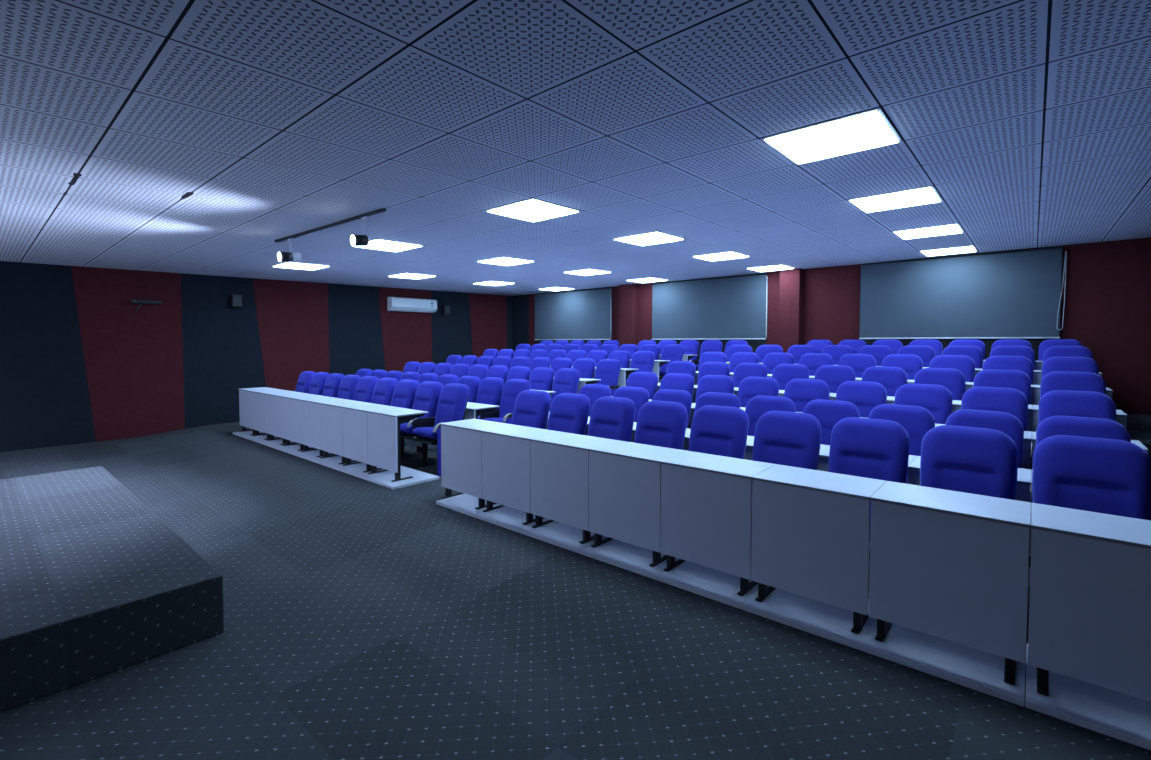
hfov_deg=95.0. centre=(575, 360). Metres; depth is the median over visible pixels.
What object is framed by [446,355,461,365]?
chair
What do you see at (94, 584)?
stage platform
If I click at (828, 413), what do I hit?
chair
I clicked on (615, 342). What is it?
chair
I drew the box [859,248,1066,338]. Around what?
roller blind
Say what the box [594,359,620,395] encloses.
chair
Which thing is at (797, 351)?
chair
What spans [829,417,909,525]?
chair
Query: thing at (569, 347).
chair
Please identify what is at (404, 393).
chair
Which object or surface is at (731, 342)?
chair
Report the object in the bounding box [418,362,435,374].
chair
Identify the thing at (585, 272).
recessed light
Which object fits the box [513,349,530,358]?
chair
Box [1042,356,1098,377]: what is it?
chair
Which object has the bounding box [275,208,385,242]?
rail
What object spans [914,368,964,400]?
chair
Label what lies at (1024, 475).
desk
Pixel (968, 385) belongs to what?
desk
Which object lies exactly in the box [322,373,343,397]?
chair
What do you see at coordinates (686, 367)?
chair
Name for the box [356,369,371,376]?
chair
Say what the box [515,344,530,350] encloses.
chair
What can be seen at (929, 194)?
recessed light
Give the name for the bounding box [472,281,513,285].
recessed light
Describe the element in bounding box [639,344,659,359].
chair
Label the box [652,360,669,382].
desk
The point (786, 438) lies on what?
chair
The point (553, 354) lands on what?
chair
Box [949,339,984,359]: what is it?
chair
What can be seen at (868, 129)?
recessed light
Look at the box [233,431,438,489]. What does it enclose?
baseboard
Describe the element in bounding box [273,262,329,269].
recessed light
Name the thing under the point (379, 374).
chair
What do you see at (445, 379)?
chair
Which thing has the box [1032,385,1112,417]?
desk
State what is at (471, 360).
chair
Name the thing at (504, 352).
chair
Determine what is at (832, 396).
desk
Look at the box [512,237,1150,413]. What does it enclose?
wall
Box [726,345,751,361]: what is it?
chair
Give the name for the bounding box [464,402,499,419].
desk
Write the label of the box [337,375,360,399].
chair
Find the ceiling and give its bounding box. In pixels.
[0,0,1150,295]
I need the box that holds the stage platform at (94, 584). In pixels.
[0,466,223,711]
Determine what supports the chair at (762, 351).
on the floor
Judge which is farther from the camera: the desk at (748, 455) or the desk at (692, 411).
the desk at (692, 411)
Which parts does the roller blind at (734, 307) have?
pull chain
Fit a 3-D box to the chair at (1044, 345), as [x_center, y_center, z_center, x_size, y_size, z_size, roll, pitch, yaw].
[6.739,0.208,7.325,0.584,1.015,0.576,2,3,41]
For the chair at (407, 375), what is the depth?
8.92 m
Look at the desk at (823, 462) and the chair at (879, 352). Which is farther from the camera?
the chair at (879, 352)
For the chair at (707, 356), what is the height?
1.015 m
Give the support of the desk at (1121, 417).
on the floor
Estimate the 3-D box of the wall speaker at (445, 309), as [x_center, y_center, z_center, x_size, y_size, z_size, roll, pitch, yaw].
[-3.319,-1.293,13.465,0.210,0.240,0.170,2,3,41]
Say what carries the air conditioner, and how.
attached to the wall at (78, 364)
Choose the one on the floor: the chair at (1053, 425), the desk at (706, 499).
the chair at (1053, 425)
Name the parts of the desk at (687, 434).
panel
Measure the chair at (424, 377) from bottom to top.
1.015 m
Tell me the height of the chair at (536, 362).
1.015 m
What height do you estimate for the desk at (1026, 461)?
0.716 m
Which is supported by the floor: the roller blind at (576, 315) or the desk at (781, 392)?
the desk at (781, 392)
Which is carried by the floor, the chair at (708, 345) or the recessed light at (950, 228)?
the chair at (708, 345)
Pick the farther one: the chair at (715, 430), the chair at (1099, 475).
the chair at (715, 430)
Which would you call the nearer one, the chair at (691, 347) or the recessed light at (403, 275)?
the recessed light at (403, 275)
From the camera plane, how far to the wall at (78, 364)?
9.34 m
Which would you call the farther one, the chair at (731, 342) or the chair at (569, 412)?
the chair at (731, 342)
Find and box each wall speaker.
[229,294,241,307]
[441,305,449,314]
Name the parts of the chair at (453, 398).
armrest, seat, panel, backrest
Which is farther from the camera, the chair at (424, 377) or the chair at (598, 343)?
the chair at (598, 343)
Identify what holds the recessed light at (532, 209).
in the ceiling
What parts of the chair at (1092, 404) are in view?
backrest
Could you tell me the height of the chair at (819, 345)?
1.015 m
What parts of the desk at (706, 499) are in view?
panel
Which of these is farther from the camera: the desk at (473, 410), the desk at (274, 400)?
the desk at (274, 400)
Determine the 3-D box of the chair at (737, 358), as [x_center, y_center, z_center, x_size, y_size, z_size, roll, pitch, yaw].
[2.531,0.378,8.248,0.522,1.015,0.576,2,3,41]
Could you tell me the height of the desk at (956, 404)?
0.716 m
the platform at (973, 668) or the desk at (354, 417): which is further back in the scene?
the desk at (354, 417)
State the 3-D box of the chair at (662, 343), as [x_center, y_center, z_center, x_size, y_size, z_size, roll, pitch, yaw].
[1.879,0.057,11.526,0.522,1.015,0.576,2,3,41]
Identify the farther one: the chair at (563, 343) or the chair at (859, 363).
the chair at (563, 343)
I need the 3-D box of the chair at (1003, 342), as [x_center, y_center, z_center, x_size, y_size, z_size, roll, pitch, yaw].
[6.309,0.194,7.696,0.522,1.015,0.576,2,3,41]
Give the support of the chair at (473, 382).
on the floor
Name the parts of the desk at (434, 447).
panel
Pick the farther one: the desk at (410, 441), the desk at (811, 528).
the desk at (410, 441)
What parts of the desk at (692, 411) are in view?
panel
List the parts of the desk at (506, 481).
panel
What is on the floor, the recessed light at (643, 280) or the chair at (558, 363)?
the chair at (558, 363)
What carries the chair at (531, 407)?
on the floor
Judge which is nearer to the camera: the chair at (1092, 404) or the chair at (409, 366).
the chair at (1092, 404)
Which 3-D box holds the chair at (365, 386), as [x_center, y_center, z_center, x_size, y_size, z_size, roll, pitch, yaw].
[-3.247,0.745,7.759,0.522,1.015,0.576,2,3,41]
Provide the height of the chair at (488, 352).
1.015 m
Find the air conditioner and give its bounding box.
[387,297,436,312]
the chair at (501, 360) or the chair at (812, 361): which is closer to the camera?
the chair at (812, 361)
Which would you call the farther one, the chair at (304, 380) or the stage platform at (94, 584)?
the chair at (304, 380)
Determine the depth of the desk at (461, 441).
4.90 m
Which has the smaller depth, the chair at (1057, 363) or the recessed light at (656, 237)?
the chair at (1057, 363)
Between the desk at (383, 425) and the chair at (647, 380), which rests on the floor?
the chair at (647, 380)
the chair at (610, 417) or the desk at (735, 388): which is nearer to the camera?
the chair at (610, 417)
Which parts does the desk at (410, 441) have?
panel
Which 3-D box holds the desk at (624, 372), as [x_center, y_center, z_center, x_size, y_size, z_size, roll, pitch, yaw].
[0.716,0.495,9.120,0.614,0.716,0.427,2,3,41]
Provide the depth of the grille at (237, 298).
9.86 m
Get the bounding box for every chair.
[295,371,314,392]
[308,372,329,395]
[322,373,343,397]
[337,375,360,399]
[353,376,378,402]
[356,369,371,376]
[370,370,386,378]
[371,378,397,405]
[384,371,402,381]
[391,379,418,408]
[400,372,419,380]
[400,381,442,459]
[403,362,419,372]
[407,383,468,476]
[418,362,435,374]
[418,373,438,383]
[433,363,451,376]
[437,374,458,386]
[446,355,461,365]
[450,364,469,377]
[457,376,479,402]
[460,355,477,366]
[467,364,487,381]
[476,356,493,369]
[476,377,503,419]
[477,379,530,423]
[483,349,497,359]
[486,365,508,384]
[493,356,511,369]
[498,349,513,359]
[506,366,529,381]
[510,357,530,368]
[511,390,550,428]
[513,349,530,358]
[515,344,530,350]
[529,367,553,395]
[530,344,545,354]
[530,349,547,362]
[530,357,550,374]
[540,340,552,347]
[546,344,561,354]
[547,393,589,434]
[548,350,566,362]
[549,368,579,411]
[550,358,571,376]
[554,340,568,349]
[563,344,579,357]
[567,350,585,365]
[570,340,584,347]
[572,358,595,378]
[578,384,610,416]
[580,344,597,357]
[586,340,601,349]
[587,350,607,366]
[588,396,635,441]
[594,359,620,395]
[599,344,616,358]
[603,340,618,350]
[608,351,629,367]
[613,386,648,421]
[618,344,637,358]
[626,351,654,384]
[626,371,657,399]
[634,400,687,449]
[638,340,655,350]
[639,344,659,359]
[652,389,691,427]
[658,340,676,353]
[659,344,683,379]
[660,373,693,396]
[666,361,695,377]
[679,340,698,360]
[689,405,748,458]
[690,340,722,370]
[694,392,739,413]
[695,375,733,402]
[697,362,729,384]
[698,352,726,370]
[724,340,747,354]
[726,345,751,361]
[729,352,758,372]
[733,363,767,386]
[738,376,778,406]
[745,395,795,435]
[752,411,821,469]
[756,345,782,362]
[763,353,793,373]
[772,364,808,389]
[784,379,829,411]
[787,345,815,363]
[799,353,832,375]
[803,399,859,444]
[807,340,832,352]
[815,365,855,392]
[821,345,852,364]
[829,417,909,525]
[836,381,886,417]
[838,340,866,353]
[839,354,875,377]
[858,345,891,365]
[862,366,906,396]
[869,404,934,478]
[872,340,902,353]
[882,354,922,379]
[894,384,952,423]
[898,345,934,366]
[909,339,942,356]
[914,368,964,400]
[920,425,1017,499]
[930,355,974,381]
[942,345,982,368]
[945,409,1023,467]
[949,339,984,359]
[961,387,1027,430]
[973,369,1030,404]
[983,356,1032,384]
[990,346,1034,397]
[991,339,1031,349]
[1028,416,1130,573]
[1029,435,1150,566]
[1030,390,1115,468]
[1039,339,1082,360]
[1040,371,1105,397]
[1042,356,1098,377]
[1043,346,1092,362]
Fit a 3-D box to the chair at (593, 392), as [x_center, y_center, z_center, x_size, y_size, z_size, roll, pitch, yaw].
[0.077,0.799,6.259,0.537,1.015,0.576,2,3,41]
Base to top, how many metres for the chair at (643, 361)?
1.015 m
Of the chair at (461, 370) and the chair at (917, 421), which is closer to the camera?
the chair at (917, 421)
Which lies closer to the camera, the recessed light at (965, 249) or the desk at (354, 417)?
the desk at (354, 417)
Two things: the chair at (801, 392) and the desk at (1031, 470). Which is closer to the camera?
the desk at (1031, 470)
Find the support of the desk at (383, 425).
on the baseboard
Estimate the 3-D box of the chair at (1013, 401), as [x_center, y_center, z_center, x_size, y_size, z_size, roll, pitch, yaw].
[3.589,0.751,4.593,0.522,1.015,0.576,2,3,41]
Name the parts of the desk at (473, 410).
panel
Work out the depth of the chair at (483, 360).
10.82 m
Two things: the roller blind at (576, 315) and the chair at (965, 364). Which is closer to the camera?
the chair at (965, 364)
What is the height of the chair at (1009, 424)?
1.015 m
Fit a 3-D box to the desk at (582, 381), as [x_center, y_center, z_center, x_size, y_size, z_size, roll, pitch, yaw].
[0.032,0.648,8.334,0.614,0.716,0.427,2,3,41]
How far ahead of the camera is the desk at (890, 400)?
5.36 m
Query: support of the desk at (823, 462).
on the floor
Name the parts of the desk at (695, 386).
panel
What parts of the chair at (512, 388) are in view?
armrest, seat, panel, backrest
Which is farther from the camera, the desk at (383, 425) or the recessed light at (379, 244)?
the recessed light at (379, 244)
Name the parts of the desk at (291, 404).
panel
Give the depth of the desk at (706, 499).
3.28 m
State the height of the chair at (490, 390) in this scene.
1.015 m
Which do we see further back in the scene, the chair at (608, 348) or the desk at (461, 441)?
the chair at (608, 348)
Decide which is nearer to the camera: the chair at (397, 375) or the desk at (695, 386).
the desk at (695, 386)
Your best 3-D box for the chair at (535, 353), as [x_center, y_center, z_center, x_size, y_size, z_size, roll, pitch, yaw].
[-0.929,0.271,11.239,0.522,1.015,0.576,2,3,41]
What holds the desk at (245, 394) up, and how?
on the baseboard
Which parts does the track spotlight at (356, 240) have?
stem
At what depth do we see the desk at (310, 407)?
7.05 m
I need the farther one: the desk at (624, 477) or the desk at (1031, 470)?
the desk at (624, 477)
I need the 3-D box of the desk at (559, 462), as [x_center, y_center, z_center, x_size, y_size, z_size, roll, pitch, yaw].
[-0.012,0.990,4.237,0.614,0.716,0.427,2,3,41]
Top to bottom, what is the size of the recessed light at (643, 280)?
0.017 m
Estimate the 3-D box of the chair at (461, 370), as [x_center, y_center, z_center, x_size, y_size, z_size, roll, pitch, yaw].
[-2.290,0.569,9.675,0.522,1.015,0.576,2,3,41]
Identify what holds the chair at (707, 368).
on the floor
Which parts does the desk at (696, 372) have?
panel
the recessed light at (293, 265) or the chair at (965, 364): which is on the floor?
the chair at (965, 364)
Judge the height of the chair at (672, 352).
1.015 m
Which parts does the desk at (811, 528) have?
panel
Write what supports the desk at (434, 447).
on the floor
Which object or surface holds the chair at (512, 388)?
on the floor
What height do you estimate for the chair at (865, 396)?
1.015 m
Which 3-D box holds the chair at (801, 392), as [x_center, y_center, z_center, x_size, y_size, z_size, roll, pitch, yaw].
[2.378,0.713,5.640,0.522,1.015,0.576,2,3,41]
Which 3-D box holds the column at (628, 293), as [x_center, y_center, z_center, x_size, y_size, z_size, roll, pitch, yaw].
[1.266,-0.384,12.545,0.403,3.110,0.240,2,3,41]
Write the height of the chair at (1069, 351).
1.015 m
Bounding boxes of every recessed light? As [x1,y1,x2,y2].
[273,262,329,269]
[350,239,423,251]
[389,273,434,278]
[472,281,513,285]
[476,257,534,265]
[484,198,581,221]
[540,287,573,290]
[563,269,609,275]
[613,231,684,245]
[627,278,666,282]
[692,251,750,260]
[746,265,793,271]
[760,107,902,164]
[847,186,942,212]
[892,223,964,238]
[919,245,977,255]
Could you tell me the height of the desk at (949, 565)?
0.716 m
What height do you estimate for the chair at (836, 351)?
1.015 m
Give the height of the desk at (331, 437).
0.716 m
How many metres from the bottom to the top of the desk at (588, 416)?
0.716 m
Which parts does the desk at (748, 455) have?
panel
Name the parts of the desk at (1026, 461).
panel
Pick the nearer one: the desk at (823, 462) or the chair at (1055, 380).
the desk at (823, 462)
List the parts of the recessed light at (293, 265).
frame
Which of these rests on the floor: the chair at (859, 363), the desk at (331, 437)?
the chair at (859, 363)
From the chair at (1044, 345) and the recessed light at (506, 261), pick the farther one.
the recessed light at (506, 261)
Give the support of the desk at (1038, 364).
on the floor
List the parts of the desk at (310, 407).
panel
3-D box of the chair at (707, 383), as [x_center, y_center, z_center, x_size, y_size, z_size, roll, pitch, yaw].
[1.570,0.688,6.338,0.522,1.015,0.576,2,3,41]
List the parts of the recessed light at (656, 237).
frame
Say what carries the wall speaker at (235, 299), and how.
attached to the wall at (78, 364)
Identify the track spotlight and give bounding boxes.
[277,238,301,261]
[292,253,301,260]
[350,216,368,246]
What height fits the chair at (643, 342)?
1.015 m
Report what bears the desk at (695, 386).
on the floor
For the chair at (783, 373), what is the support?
on the floor
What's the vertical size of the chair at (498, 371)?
1.015 m
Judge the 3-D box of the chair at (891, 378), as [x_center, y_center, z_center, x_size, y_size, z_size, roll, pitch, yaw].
[3.470,0.581,6.066,0.522,1.015,0.576,2,3,41]
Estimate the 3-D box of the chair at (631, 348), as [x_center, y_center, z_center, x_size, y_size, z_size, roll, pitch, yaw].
[0.961,0.165,10.975,0.522,1.015,0.576,2,3,41]
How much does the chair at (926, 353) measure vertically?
1.015 m
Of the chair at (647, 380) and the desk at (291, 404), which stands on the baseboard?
the desk at (291, 404)
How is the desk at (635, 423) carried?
on the floor
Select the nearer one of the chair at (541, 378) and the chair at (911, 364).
the chair at (911, 364)
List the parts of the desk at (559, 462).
panel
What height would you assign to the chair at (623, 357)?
1.015 m
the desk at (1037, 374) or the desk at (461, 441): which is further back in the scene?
the desk at (1037, 374)
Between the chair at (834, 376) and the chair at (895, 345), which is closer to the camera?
the chair at (834, 376)
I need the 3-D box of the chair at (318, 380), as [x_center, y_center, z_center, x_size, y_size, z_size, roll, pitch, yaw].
[-4.457,0.708,8.804,0.522,1.015,0.576,2,3,41]
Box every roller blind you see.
[534,289,610,339]
[652,275,766,339]
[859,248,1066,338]
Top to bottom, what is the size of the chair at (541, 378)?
1.015 m
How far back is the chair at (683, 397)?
5.59 m
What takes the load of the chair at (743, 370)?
on the floor
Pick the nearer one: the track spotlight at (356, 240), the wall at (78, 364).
the track spotlight at (356, 240)
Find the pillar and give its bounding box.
[779,268,803,352]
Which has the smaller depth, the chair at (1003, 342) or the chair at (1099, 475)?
the chair at (1099, 475)
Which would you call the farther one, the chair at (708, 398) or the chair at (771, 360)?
the chair at (771, 360)
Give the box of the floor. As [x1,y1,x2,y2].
[0,413,1150,759]
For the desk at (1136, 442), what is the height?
0.716 m
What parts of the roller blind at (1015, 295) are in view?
pull chain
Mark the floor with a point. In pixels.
(364, 619)
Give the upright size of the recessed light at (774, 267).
0.017 m
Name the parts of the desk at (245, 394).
panel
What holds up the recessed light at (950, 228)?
in the ceiling
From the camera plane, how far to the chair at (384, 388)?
7.42 m
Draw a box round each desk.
[238,387,274,434]
[251,389,293,439]
[266,392,307,444]
[281,394,326,450]
[299,397,346,456]
[319,400,371,463]
[341,403,396,472]
[366,407,428,481]
[404,439,429,452]
[418,442,436,453]
[440,419,512,509]
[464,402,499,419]
[480,425,560,524]
[529,432,618,543]
[577,378,600,393]
[586,416,589,435]
[588,441,689,566]
[618,368,638,386]
[631,422,636,442]
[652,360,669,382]
[660,355,696,382]
[660,451,776,595]
[683,428,747,450]
[688,403,695,428]
[692,385,697,402]
[694,371,698,384]
[733,387,738,396]
[744,436,823,459]
[751,464,886,633]
[778,390,784,396]
[817,445,916,549]
[829,393,836,399]
[869,481,1030,684]
[886,396,894,403]
[907,456,1030,501]
[935,424,1031,468]
[952,400,1031,430]
[965,382,1032,404]
[1027,503,1150,701]
[1029,470,1032,586]
[1030,432,1148,501]
[1032,361,1042,395]
[1032,370,1101,404]
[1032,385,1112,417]
[1032,405,1127,431]
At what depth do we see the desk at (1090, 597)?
2.16 m
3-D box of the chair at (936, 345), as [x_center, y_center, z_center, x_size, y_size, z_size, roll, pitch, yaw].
[5.496,0.169,8.399,0.522,1.015,0.576,2,3,41]
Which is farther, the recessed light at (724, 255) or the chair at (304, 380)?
the chair at (304, 380)
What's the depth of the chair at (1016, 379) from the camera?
5.42 m
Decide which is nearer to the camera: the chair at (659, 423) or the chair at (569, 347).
the chair at (659, 423)
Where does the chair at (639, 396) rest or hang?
on the floor
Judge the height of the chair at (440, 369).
1.015 m
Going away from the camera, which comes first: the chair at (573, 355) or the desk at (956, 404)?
the desk at (956, 404)
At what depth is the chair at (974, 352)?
7.29 m
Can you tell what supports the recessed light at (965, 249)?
in the ceiling
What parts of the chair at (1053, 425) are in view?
backrest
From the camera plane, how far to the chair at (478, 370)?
9.34 m
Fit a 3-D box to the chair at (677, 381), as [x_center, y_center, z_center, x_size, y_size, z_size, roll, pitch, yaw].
[1.167,0.676,6.688,0.522,1.015,0.576,2,3,41]
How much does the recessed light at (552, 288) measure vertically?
0.017 m
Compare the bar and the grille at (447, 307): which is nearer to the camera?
the bar
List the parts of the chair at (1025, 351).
backrest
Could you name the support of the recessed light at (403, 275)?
in the ceiling
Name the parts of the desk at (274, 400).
panel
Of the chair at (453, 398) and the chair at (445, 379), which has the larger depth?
the chair at (445, 379)
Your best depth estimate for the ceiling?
3.14 m
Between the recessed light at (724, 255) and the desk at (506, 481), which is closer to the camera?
the desk at (506, 481)
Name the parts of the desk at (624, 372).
panel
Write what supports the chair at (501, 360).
on the floor
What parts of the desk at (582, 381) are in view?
panel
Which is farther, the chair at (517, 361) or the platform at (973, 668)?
the chair at (517, 361)
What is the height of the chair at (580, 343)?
1.015 m
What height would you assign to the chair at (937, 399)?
1.015 m
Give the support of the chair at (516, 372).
on the floor
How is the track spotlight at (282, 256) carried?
hanging from the rail
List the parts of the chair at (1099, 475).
backrest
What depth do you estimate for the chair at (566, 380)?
7.96 m
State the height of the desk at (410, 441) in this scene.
0.716 m
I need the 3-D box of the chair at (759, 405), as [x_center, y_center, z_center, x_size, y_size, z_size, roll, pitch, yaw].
[1.691,0.849,4.864,0.522,1.015,0.576,2,3,41]
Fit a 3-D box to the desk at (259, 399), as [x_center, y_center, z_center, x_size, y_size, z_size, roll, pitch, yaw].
[-4.812,0.842,8.386,0.614,0.716,0.427,2,3,41]
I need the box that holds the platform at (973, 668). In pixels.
[436,494,1150,749]
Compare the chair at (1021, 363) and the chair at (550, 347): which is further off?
the chair at (550, 347)
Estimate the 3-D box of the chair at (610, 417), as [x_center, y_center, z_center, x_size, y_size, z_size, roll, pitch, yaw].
[0.203,0.852,4.776,0.522,1.015,0.576,2,3,41]
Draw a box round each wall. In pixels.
[0,261,511,451]
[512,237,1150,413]
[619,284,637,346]
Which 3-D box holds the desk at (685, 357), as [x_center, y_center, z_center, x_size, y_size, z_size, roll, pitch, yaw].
[2.083,0.236,10.692,0.614,0.716,0.427,2,3,41]
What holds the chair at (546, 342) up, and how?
on the floor
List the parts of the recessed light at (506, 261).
frame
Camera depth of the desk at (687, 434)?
4.54 m
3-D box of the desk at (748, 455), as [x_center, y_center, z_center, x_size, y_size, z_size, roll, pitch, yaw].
[1.603,1.021,4.223,0.614,0.716,0.427,2,3,41]
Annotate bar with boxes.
[130,299,161,311]
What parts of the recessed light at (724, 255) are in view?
frame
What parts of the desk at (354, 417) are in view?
panel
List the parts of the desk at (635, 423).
panel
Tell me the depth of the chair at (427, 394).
6.70 m
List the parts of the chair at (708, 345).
backrest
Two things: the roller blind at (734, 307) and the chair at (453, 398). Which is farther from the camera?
the roller blind at (734, 307)
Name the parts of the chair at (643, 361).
backrest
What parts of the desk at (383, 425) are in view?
panel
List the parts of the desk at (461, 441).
panel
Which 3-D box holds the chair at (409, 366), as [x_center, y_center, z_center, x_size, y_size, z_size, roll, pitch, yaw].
[-3.499,0.531,10.721,0.522,1.015,0.576,2,3,41]
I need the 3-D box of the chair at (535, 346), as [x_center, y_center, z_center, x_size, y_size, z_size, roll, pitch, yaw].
[-1.055,0.102,12.718,0.522,1.015,0.576,2,3,41]
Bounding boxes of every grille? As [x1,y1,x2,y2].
[233,294,241,306]
[445,305,449,313]
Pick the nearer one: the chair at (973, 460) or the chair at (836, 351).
the chair at (973, 460)
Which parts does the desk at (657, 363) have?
panel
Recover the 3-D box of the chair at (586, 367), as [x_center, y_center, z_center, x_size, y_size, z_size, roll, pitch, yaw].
[0.003,0.473,9.063,0.522,1.015,0.576,2,3,41]
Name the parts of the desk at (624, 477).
panel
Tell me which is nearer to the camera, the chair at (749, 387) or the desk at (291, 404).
the chair at (749, 387)
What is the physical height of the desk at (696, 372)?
0.716 m
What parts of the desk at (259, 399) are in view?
panel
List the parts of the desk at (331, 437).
panel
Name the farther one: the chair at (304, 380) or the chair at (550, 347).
the chair at (550, 347)
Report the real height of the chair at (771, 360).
1.015 m
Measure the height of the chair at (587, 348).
1.015 m
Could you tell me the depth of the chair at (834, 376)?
6.46 m
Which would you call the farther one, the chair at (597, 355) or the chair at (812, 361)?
the chair at (597, 355)
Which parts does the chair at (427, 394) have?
seat, backrest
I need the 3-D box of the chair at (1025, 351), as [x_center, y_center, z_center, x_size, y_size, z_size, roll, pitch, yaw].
[5.666,0.311,6.907,0.522,1.015,0.576,2,3,41]
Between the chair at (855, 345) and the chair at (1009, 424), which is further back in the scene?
the chair at (855, 345)

